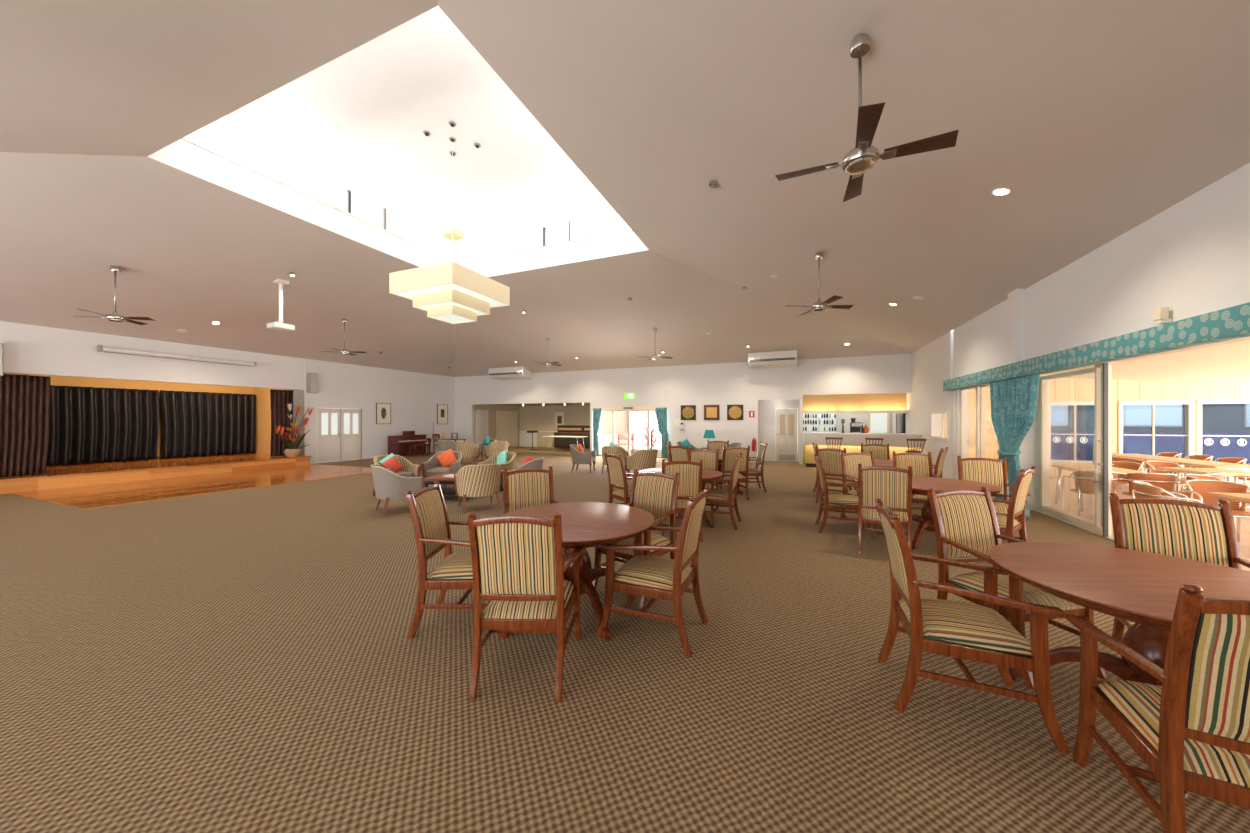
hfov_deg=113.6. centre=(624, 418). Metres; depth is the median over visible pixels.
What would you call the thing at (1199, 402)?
window
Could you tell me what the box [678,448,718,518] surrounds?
armchair
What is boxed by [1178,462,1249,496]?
table
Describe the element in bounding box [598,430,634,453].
wall
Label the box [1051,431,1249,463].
fence
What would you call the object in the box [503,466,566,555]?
armchair
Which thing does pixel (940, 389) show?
trim
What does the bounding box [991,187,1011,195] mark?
recessed light
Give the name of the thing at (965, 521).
armchair
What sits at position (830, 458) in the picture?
armchair
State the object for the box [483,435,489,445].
cushion
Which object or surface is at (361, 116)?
ceiling
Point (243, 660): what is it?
floor
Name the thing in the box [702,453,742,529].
armchair
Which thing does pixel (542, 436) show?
folding table
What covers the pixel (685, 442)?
cushion
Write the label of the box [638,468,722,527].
round dining table
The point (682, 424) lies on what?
wall dispenser
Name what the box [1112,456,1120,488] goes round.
wicker armchair
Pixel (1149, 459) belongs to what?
table
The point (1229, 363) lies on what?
ceiling
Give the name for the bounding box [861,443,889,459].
armchair
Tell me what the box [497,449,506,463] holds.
cushion
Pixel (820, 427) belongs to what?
shelf
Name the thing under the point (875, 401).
panel
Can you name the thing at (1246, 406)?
window
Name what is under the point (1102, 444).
door
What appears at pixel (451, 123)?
spotlight
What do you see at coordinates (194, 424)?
stage curtain
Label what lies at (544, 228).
window
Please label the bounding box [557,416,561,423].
print
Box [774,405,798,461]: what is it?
door
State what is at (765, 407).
wall
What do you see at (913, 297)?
ceiling disc
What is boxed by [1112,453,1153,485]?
table
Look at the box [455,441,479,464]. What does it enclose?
tub chair
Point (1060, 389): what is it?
wall
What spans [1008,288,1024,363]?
trim
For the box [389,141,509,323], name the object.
pendant lamp
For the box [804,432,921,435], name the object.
countertop
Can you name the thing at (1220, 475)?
wicker armchair
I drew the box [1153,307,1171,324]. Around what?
sensor
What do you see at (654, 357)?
ceiling fan
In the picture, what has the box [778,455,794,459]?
vent
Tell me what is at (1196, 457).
wicker armchair
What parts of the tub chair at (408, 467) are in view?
arm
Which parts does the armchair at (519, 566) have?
leg, leg, rail, backrest, rail, seat, seat frame, leg, armrest, leg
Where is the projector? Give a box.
[267,279,294,330]
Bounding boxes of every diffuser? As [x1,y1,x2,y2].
[393,283,505,306]
[417,302,485,314]
[432,314,473,322]
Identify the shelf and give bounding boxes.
[441,488,455,495]
[558,428,589,429]
[803,410,907,413]
[803,413,836,443]
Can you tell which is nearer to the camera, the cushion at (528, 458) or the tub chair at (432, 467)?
the cushion at (528, 458)
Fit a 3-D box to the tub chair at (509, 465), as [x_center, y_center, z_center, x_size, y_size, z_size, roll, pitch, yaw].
[-2.896,1.192,9.423,0.750,0.823,0.732,0,0,28]
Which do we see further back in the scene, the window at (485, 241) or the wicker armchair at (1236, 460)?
the window at (485, 241)
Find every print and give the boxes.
[381,407,385,418]
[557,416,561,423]
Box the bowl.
[284,448,300,456]
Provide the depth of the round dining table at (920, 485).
5.18 m
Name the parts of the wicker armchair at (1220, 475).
seat, backrest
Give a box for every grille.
[0,344,1,373]
[311,374,317,391]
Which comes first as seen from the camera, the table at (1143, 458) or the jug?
the table at (1143, 458)
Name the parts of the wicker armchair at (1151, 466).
backrest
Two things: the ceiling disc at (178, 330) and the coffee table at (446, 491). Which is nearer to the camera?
the coffee table at (446, 491)
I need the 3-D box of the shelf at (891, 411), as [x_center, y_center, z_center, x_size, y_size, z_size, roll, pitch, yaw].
[7.943,-0.242,14.264,3.200,0.085,0.280,0,0,23]
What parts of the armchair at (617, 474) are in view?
leg, rail, backrest, rail, seat frame, seat, leg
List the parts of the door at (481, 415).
panel, panel, panel, panel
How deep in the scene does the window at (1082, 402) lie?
11.32 m
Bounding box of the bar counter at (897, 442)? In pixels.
[803,432,921,466]
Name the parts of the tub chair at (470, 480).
arm, leg, leg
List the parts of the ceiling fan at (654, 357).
motor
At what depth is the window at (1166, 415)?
13.66 m
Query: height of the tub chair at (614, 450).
0.823 m
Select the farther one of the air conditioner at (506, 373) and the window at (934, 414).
the air conditioner at (506, 373)
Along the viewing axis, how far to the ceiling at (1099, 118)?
4.94 m
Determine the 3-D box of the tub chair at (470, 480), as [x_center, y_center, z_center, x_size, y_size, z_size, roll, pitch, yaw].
[-2.604,1.192,7.305,0.750,0.823,0.732,0,0,-31]
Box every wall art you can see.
[681,405,695,419]
[704,405,719,419]
[727,405,742,419]
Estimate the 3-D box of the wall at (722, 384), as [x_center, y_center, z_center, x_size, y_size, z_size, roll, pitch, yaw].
[0.354,-0.310,17.044,19.670,3.820,0.150,0,0,23]
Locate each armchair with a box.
[406,481,501,638]
[467,512,584,701]
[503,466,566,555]
[592,469,679,608]
[596,486,709,656]
[604,452,632,504]
[662,459,702,541]
[665,441,671,461]
[668,444,708,482]
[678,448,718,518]
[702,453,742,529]
[707,440,729,487]
[714,446,749,499]
[740,442,767,491]
[812,443,851,493]
[814,454,876,537]
[815,447,856,502]
[840,451,903,528]
[856,463,914,553]
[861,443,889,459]
[875,498,1069,753]
[892,451,940,508]
[927,486,1108,688]
[932,447,947,477]
[957,456,1030,537]
[991,466,1035,542]
[1049,463,1060,499]
[1062,470,1121,515]
[1066,584,1249,832]
[1090,461,1144,501]
[1109,493,1249,640]
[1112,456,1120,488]
[1116,457,1145,491]
[1121,473,1180,499]
[1132,481,1202,502]
[1144,461,1185,484]
[1152,460,1185,497]
[1155,452,1185,485]
[1174,472,1224,499]
[1182,479,1249,542]
[1185,455,1212,467]
[1185,474,1249,527]
[1214,457,1249,491]
[1238,463,1249,480]
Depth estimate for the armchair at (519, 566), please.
2.37 m
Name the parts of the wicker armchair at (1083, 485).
leg, backrest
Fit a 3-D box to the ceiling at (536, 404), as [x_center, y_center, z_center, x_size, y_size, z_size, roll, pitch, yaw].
[-3.773,-0.800,20.899,6.850,0.080,3.800,0,0,23]
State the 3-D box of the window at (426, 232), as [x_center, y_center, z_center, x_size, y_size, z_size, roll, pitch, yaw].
[-5.367,-4.835,11.057,0.084,0.570,1.780,0,0,23]
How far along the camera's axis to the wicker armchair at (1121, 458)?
8.55 m
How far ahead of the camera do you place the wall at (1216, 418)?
13.30 m
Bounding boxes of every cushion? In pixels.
[378,453,393,466]
[382,456,402,472]
[426,467,449,476]
[436,448,456,466]
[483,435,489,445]
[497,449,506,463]
[522,456,532,464]
[577,444,583,452]
[680,438,691,447]
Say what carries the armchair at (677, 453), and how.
on the floor at (243, 660)
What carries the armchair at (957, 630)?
on the floor at (243, 660)
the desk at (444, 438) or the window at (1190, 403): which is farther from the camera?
the desk at (444, 438)
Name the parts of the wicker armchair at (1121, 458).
backrest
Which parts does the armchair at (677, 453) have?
rail, backrest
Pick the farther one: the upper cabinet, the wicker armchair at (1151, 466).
the upper cabinet
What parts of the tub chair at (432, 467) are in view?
arm, arm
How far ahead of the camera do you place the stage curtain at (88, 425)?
11.95 m
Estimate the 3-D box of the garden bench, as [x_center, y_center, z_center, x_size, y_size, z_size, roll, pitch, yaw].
[-0.032,1.150,19.073,0.800,0.900,0.400,0,0,23]
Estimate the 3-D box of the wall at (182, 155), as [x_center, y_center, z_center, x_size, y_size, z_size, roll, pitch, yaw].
[-3.358,-4.725,7.958,6.210,1.450,6.480,0,0,23]
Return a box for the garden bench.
[615,434,633,453]
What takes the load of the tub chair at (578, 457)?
on the floor at (243, 660)
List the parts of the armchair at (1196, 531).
leg, armrest, rail, backrest, leg, armrest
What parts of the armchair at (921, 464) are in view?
leg, rail, backrest, seat frame, seat, leg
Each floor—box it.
[0,447,1249,832]
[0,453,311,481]
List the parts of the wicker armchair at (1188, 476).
backrest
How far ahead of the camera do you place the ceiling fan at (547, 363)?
14.97 m
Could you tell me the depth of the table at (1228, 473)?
6.91 m
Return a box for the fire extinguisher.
[752,438,755,450]
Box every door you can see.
[316,406,363,462]
[476,410,487,444]
[497,411,517,446]
[592,406,667,458]
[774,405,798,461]
[867,413,889,432]
[956,384,994,498]
[1033,337,1249,541]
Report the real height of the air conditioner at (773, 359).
0.479 m
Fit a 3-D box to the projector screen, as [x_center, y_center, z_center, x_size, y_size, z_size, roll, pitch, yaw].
[-12.340,-1.735,11.502,0.180,0.170,3.170,0,0,23]
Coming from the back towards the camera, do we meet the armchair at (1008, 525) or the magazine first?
the magazine
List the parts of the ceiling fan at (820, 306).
rod, motor, blade, blade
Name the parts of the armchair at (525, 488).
leg, armrest, rail, backrest, leg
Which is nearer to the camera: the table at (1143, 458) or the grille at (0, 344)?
the grille at (0, 344)
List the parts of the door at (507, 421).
panel, panel, panel, panel, panel, panel, panel, panel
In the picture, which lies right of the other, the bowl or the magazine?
the magazine
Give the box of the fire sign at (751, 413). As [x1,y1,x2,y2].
[749,411,754,416]
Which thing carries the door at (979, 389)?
in the wall at (1191, 258)
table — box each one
[424,473,466,500]
[504,502,654,641]
[542,436,587,450]
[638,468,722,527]
[709,454,751,494]
[874,459,907,506]
[912,476,1001,549]
[988,542,1249,798]
[1053,465,1144,511]
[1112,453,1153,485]
[1118,455,1194,485]
[1145,458,1230,485]
[1158,467,1249,476]
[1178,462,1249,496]
[1208,492,1249,505]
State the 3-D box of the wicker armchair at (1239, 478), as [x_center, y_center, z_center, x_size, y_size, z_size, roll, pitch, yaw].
[12.410,1.209,7.999,0.548,0.799,0.595,0,0,23]
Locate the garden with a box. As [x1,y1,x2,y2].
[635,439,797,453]
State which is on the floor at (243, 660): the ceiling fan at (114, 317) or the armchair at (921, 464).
the armchair at (921, 464)
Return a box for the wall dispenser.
[680,422,684,427]
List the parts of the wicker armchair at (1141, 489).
backrest, arm frame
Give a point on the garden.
(638, 445)
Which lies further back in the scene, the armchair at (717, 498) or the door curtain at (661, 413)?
the door curtain at (661, 413)
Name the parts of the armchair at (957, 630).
rail, leg, backrest, rail, leg, armrest, seat frame, seat, armrest, leg, leg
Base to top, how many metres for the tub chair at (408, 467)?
0.823 m
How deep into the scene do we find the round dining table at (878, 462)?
7.72 m
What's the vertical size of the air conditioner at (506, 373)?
0.479 m
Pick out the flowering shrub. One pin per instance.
(652, 430)
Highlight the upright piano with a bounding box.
[387,431,430,455]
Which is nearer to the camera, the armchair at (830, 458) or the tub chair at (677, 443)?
the armchair at (830, 458)
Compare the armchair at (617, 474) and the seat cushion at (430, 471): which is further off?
the seat cushion at (430, 471)
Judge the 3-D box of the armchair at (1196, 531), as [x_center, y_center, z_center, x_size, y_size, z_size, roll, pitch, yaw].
[3.517,1.066,2.491,0.634,1.080,0.725,0,0,30]
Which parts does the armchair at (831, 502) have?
leg, backrest, leg, seat frame, seat, armrest, armrest, leg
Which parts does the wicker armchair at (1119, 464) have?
seat, backrest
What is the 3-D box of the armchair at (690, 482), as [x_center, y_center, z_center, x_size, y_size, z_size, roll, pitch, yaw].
[0.759,1.066,5.674,0.634,1.080,0.725,0,0,2]
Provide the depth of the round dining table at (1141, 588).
2.16 m
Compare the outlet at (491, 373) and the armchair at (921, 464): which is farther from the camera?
the outlet at (491, 373)
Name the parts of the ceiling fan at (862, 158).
blade, blade arm, blade, rod, motor, blade arm, blade, blade arm, blade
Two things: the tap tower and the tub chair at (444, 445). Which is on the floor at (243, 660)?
the tub chair at (444, 445)
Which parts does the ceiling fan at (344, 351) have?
motor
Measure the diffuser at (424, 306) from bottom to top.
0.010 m
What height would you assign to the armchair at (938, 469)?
1.080 m
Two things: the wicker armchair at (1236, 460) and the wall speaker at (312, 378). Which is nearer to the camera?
the wicker armchair at (1236, 460)
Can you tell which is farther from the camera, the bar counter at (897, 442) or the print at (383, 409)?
the print at (383, 409)
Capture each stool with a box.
[409,444,428,456]
[825,437,842,449]
[865,438,883,444]
[905,439,925,452]
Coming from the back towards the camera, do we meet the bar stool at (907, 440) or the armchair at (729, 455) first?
the bar stool at (907, 440)
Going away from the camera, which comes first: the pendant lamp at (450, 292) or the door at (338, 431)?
the pendant lamp at (450, 292)
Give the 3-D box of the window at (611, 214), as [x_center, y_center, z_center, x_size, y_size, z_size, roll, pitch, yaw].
[-0.318,-4.835,10.139,1.750,0.570,0.084,0,0,23]
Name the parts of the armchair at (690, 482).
leg, seat frame, backrest, rail, seat, rail, leg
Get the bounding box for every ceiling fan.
[79,266,155,324]
[322,319,365,355]
[535,338,560,365]
[637,327,672,359]
[775,33,958,201]
[787,252,852,315]
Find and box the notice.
[675,418,679,426]
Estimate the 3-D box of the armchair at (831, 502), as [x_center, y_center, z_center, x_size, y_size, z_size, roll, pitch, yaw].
[3.127,1.066,5.869,0.725,1.080,0.634,0,0,20]
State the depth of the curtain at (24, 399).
9.33 m
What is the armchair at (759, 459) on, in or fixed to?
on the floor at (243, 660)
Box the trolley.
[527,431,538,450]
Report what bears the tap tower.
on the bar counter at (897, 442)
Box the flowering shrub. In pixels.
[630,411,661,449]
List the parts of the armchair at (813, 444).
leg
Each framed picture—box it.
[376,403,390,423]
[437,404,447,423]
[555,412,564,426]
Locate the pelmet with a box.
[943,302,1249,390]
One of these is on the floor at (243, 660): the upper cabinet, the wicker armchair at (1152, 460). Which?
the wicker armchair at (1152, 460)
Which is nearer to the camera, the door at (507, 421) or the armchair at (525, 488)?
the armchair at (525, 488)
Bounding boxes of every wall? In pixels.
[0,321,454,463]
[3,373,292,458]
[147,116,648,276]
[455,354,910,463]
[474,404,626,448]
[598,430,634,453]
[758,399,799,462]
[803,393,909,444]
[910,163,1249,510]
[939,378,1249,483]
[1051,404,1249,432]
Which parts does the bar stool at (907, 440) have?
seat, rail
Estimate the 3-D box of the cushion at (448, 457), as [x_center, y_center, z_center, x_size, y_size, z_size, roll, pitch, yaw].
[-4.192,0.955,9.658,0.519,0.514,0.195,0,0,-12]
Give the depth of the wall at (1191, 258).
4.86 m
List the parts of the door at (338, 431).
pane, panel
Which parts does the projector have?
mount plate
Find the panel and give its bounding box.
[803,393,906,410]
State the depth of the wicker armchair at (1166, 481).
6.14 m
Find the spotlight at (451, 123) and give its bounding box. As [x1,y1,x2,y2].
[449,121,455,126]
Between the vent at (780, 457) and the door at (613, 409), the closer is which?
the vent at (780, 457)
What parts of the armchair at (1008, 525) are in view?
armrest, armrest, seat, seat frame, leg, rail, backrest, leg, rail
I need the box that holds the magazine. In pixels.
[442,474,453,477]
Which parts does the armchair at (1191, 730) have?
leg, armrest, seat frame, seat, leg, rail, backrest, rail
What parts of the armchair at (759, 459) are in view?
seat frame, seat, leg, backrest, leg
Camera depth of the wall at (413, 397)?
13.05 m
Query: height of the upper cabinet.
0.900 m
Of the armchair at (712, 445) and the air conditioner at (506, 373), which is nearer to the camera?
the armchair at (712, 445)
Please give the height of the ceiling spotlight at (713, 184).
0.090 m
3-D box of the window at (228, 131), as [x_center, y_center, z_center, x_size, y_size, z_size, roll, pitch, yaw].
[-6.972,-4.835,7.197,0.084,0.570,1.780,0,0,23]
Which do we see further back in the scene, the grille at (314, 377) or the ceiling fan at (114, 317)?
the grille at (314, 377)
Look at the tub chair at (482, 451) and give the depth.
15.12 m
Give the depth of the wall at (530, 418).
22.47 m
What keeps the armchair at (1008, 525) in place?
on the floor at (243, 660)
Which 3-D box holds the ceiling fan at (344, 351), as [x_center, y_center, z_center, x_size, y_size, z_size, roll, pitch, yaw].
[-8.495,-2.484,12.390,0.965,1.088,0.965,0,0,36]
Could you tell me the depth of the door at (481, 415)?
20.84 m
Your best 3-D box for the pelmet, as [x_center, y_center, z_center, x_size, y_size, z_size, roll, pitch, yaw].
[5.671,-0.800,4.828,0.168,0.240,10.870,0,0,23]
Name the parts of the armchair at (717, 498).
seat, armrest, seat frame, leg, backrest, leg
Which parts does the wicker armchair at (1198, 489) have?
arm frame, backrest, leg, seat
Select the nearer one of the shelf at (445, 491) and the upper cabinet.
the shelf at (445, 491)
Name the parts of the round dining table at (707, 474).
leg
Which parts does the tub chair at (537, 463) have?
arm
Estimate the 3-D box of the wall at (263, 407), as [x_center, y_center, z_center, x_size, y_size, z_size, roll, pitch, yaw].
[-14.452,0.000,11.151,3.150,3.200,8.700,0,0,23]
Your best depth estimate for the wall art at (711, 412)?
15.69 m
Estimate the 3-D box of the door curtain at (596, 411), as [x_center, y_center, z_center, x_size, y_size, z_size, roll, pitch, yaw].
[-1.196,0.555,17.499,0.411,2.030,0.067,0,0,23]
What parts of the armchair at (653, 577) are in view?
leg, leg, armrest, seat, seat frame, armrest, leg, rail, backrest, rail, leg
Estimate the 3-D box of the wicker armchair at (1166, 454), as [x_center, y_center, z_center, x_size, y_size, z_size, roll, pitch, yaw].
[13.218,1.209,10.046,0.548,0.799,0.595,0,0,23]
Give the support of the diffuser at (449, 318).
attached to the pendant lamp at (450, 292)
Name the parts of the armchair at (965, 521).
leg, rail, rail, backrest, armrest, leg, armrest, seat frame, seat, leg, leg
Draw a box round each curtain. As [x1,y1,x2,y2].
[0,374,50,476]
[47,385,158,465]
[160,390,255,458]
[270,389,292,456]
[593,408,601,455]
[655,407,668,457]
[990,374,1039,518]
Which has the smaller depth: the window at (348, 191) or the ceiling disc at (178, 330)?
the window at (348, 191)
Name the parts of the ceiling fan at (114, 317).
rod, motor, blade, blade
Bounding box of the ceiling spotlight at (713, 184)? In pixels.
[709,180,717,187]
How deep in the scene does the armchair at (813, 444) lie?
8.83 m
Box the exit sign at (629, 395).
[624,393,633,398]
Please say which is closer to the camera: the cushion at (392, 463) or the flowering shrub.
the cushion at (392, 463)
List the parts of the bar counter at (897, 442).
panel, panel, panel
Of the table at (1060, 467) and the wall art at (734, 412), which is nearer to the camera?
the table at (1060, 467)
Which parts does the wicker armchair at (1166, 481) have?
arm frame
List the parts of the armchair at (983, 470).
leg, rail, backrest, seat, leg, armrest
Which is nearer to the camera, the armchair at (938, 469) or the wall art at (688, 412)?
the armchair at (938, 469)
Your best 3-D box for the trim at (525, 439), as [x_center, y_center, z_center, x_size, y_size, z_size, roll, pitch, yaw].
[-3.098,1.140,22.497,6.570,0.920,0.030,0,0,23]
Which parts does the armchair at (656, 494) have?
leg, leg, seat frame, seat, leg, backrest, rail, armrest, leg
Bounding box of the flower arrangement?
[275,403,312,456]
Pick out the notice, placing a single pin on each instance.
(677, 420)
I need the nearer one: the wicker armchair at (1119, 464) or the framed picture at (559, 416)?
the wicker armchair at (1119, 464)
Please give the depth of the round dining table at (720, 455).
8.98 m
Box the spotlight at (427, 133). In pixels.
[423,130,430,135]
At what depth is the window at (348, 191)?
9.11 m
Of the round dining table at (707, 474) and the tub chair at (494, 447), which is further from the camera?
the tub chair at (494, 447)
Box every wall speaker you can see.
[0,343,2,375]
[307,373,317,392]
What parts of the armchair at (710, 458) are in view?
rail, backrest, leg, leg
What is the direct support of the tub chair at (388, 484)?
on the floor at (243, 660)
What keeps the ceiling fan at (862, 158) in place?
hanging from the ceiling at (1099, 118)
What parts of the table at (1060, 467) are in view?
leg, leg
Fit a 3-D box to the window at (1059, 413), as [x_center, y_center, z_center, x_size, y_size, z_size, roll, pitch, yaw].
[15.087,-0.325,14.803,1.400,1.150,0.080,0,0,23]
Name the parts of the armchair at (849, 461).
leg, armrest, seat, rail, backrest, leg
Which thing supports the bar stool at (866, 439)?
on the floor at (243, 660)
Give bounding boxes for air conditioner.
[488,366,532,379]
[748,350,796,368]
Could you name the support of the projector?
hanging from the ceiling at (1099, 118)
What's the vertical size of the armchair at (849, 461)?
1.080 m
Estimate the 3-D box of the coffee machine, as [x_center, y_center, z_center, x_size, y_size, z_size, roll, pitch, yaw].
[7.433,0.210,13.193,0.280,0.480,0.290,0,0,23]
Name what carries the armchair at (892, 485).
on the floor at (243, 660)
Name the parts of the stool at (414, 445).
seat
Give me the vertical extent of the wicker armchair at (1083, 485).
0.799 m
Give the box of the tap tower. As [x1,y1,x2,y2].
[841,419,844,432]
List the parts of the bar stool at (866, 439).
rail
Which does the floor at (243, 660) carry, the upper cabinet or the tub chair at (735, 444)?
the tub chair at (735, 444)
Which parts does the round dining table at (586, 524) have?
leg, leg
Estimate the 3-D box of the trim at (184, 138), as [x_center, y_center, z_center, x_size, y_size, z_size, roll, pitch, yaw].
[-3.358,-4.530,7.958,5.930,0.040,6.200,0,0,23]
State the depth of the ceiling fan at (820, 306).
7.34 m
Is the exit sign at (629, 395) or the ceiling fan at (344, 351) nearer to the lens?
the ceiling fan at (344, 351)
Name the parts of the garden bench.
backrest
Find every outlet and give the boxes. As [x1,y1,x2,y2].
[490,372,521,374]
[749,357,794,361]
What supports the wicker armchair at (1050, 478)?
on the floor at (243, 660)
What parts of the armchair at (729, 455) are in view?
leg, seat frame, seat, rail, backrest, rail, leg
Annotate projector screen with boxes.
[97,345,255,366]
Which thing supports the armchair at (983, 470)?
on the floor at (243, 660)
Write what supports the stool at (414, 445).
on the floor at (243, 660)
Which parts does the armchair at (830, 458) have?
leg, rail, seat, backrest, rail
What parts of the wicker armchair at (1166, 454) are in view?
backrest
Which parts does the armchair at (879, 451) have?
rail, backrest, leg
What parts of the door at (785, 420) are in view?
panel, pane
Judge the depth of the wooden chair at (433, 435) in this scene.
18.63 m
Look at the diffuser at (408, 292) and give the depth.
7.49 m
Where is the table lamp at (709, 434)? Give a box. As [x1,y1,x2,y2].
[703,430,714,444]
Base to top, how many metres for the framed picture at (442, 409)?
0.970 m
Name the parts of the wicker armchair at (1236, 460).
backrest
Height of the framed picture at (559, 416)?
0.840 m
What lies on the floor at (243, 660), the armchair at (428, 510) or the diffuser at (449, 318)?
the armchair at (428, 510)
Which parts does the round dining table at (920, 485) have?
leg, leg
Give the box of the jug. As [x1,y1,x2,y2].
[863,424,869,432]
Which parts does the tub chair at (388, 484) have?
leg, leg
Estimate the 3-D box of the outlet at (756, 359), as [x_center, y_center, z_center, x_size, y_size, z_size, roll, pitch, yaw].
[5.054,-2.043,14.075,1.490,0.065,0.065,0,0,23]
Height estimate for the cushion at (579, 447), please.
0.444 m
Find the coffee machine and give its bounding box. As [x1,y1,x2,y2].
[850,418,860,432]
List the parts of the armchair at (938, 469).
leg, backrest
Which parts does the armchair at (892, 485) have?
leg, rail, seat frame, seat, rail, backrest, leg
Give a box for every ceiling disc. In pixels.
[176,329,186,332]
[912,296,923,299]
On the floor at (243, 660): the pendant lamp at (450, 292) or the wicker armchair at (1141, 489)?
the wicker armchair at (1141, 489)
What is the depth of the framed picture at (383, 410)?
17.08 m
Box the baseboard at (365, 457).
[363,450,438,458]
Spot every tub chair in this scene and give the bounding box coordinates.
[370,464,423,516]
[372,455,421,495]
[421,451,461,487]
[438,440,455,451]
[454,464,500,512]
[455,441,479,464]
[474,439,495,461]
[475,452,515,470]
[484,441,508,458]
[500,458,543,501]
[570,444,595,472]
[601,446,628,473]
[625,449,657,477]
[676,441,702,450]
[729,442,740,446]
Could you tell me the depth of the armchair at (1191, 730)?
1.35 m
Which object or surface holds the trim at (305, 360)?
attached to the wall at (413, 397)
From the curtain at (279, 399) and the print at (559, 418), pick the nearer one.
the curtain at (279, 399)
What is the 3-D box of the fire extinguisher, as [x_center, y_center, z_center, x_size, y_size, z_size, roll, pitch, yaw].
[4.733,0.940,15.046,0.138,0.479,0.168,0,0,-10]
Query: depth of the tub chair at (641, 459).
10.51 m
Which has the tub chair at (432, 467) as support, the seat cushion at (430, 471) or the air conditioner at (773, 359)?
the seat cushion at (430, 471)
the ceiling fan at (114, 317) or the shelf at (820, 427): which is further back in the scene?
the shelf at (820, 427)
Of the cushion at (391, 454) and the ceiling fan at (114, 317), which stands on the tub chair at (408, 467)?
the cushion at (391, 454)
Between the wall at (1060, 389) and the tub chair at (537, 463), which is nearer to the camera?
the tub chair at (537, 463)
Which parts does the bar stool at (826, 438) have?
rail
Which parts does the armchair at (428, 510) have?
leg, rail, backrest, rail, leg, armrest, seat frame, seat, armrest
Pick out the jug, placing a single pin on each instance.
(865, 429)
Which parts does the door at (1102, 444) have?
sill, handle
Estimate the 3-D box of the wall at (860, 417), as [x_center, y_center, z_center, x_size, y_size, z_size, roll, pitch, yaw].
[8.431,0.050,15.230,3.360,3.100,2.700,0,0,23]
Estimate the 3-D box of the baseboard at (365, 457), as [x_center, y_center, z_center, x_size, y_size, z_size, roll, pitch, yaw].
[-9.523,1.550,18.497,0.015,0.100,4.750,0,0,23]
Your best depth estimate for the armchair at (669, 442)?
9.31 m
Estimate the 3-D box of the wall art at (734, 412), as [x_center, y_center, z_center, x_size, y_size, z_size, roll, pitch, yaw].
[4.141,-0.250,15.370,0.590,0.580,0.035,0,0,23]
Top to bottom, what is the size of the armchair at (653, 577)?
1.080 m
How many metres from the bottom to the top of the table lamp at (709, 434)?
0.620 m
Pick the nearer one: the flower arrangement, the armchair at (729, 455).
the armchair at (729, 455)
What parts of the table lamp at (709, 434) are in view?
lamp shade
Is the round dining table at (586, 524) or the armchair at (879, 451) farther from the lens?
the armchair at (879, 451)
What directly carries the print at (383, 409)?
attached to the framed picture at (383, 410)
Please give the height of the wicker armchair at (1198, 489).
0.799 m
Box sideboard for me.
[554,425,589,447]
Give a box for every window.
[213,121,287,183]
[306,167,386,229]
[399,215,451,259]
[462,234,508,261]
[519,221,569,250]
[580,211,616,238]
[931,410,949,440]
[1049,401,1094,463]
[1051,405,1067,425]
[1118,400,1193,466]
[1123,404,1181,426]
[1197,399,1249,454]
[1244,404,1249,426]
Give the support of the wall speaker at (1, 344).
attached to the wall at (413, 397)
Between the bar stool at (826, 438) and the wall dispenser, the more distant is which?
the wall dispenser
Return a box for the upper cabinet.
[896,413,904,432]
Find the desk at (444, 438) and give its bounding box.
[432,438,465,454]
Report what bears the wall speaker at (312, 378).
attached to the wall at (413, 397)
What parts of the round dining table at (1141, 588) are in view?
leg, leg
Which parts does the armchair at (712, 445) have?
backrest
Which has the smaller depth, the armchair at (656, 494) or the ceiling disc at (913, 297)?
the armchair at (656, 494)
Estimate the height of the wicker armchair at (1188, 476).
0.799 m
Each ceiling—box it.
[0,0,1249,376]
[226,6,609,236]
[490,403,589,405]
[1050,340,1249,385]
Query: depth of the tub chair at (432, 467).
9.38 m
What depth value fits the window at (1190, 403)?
10.72 m
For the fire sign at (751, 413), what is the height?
0.240 m
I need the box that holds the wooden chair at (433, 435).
[432,434,439,444]
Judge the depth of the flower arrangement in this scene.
13.83 m
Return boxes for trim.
[182,137,632,263]
[304,359,307,455]
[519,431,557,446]
[910,389,942,396]
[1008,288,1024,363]
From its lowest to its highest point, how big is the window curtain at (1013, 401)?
2.271 m

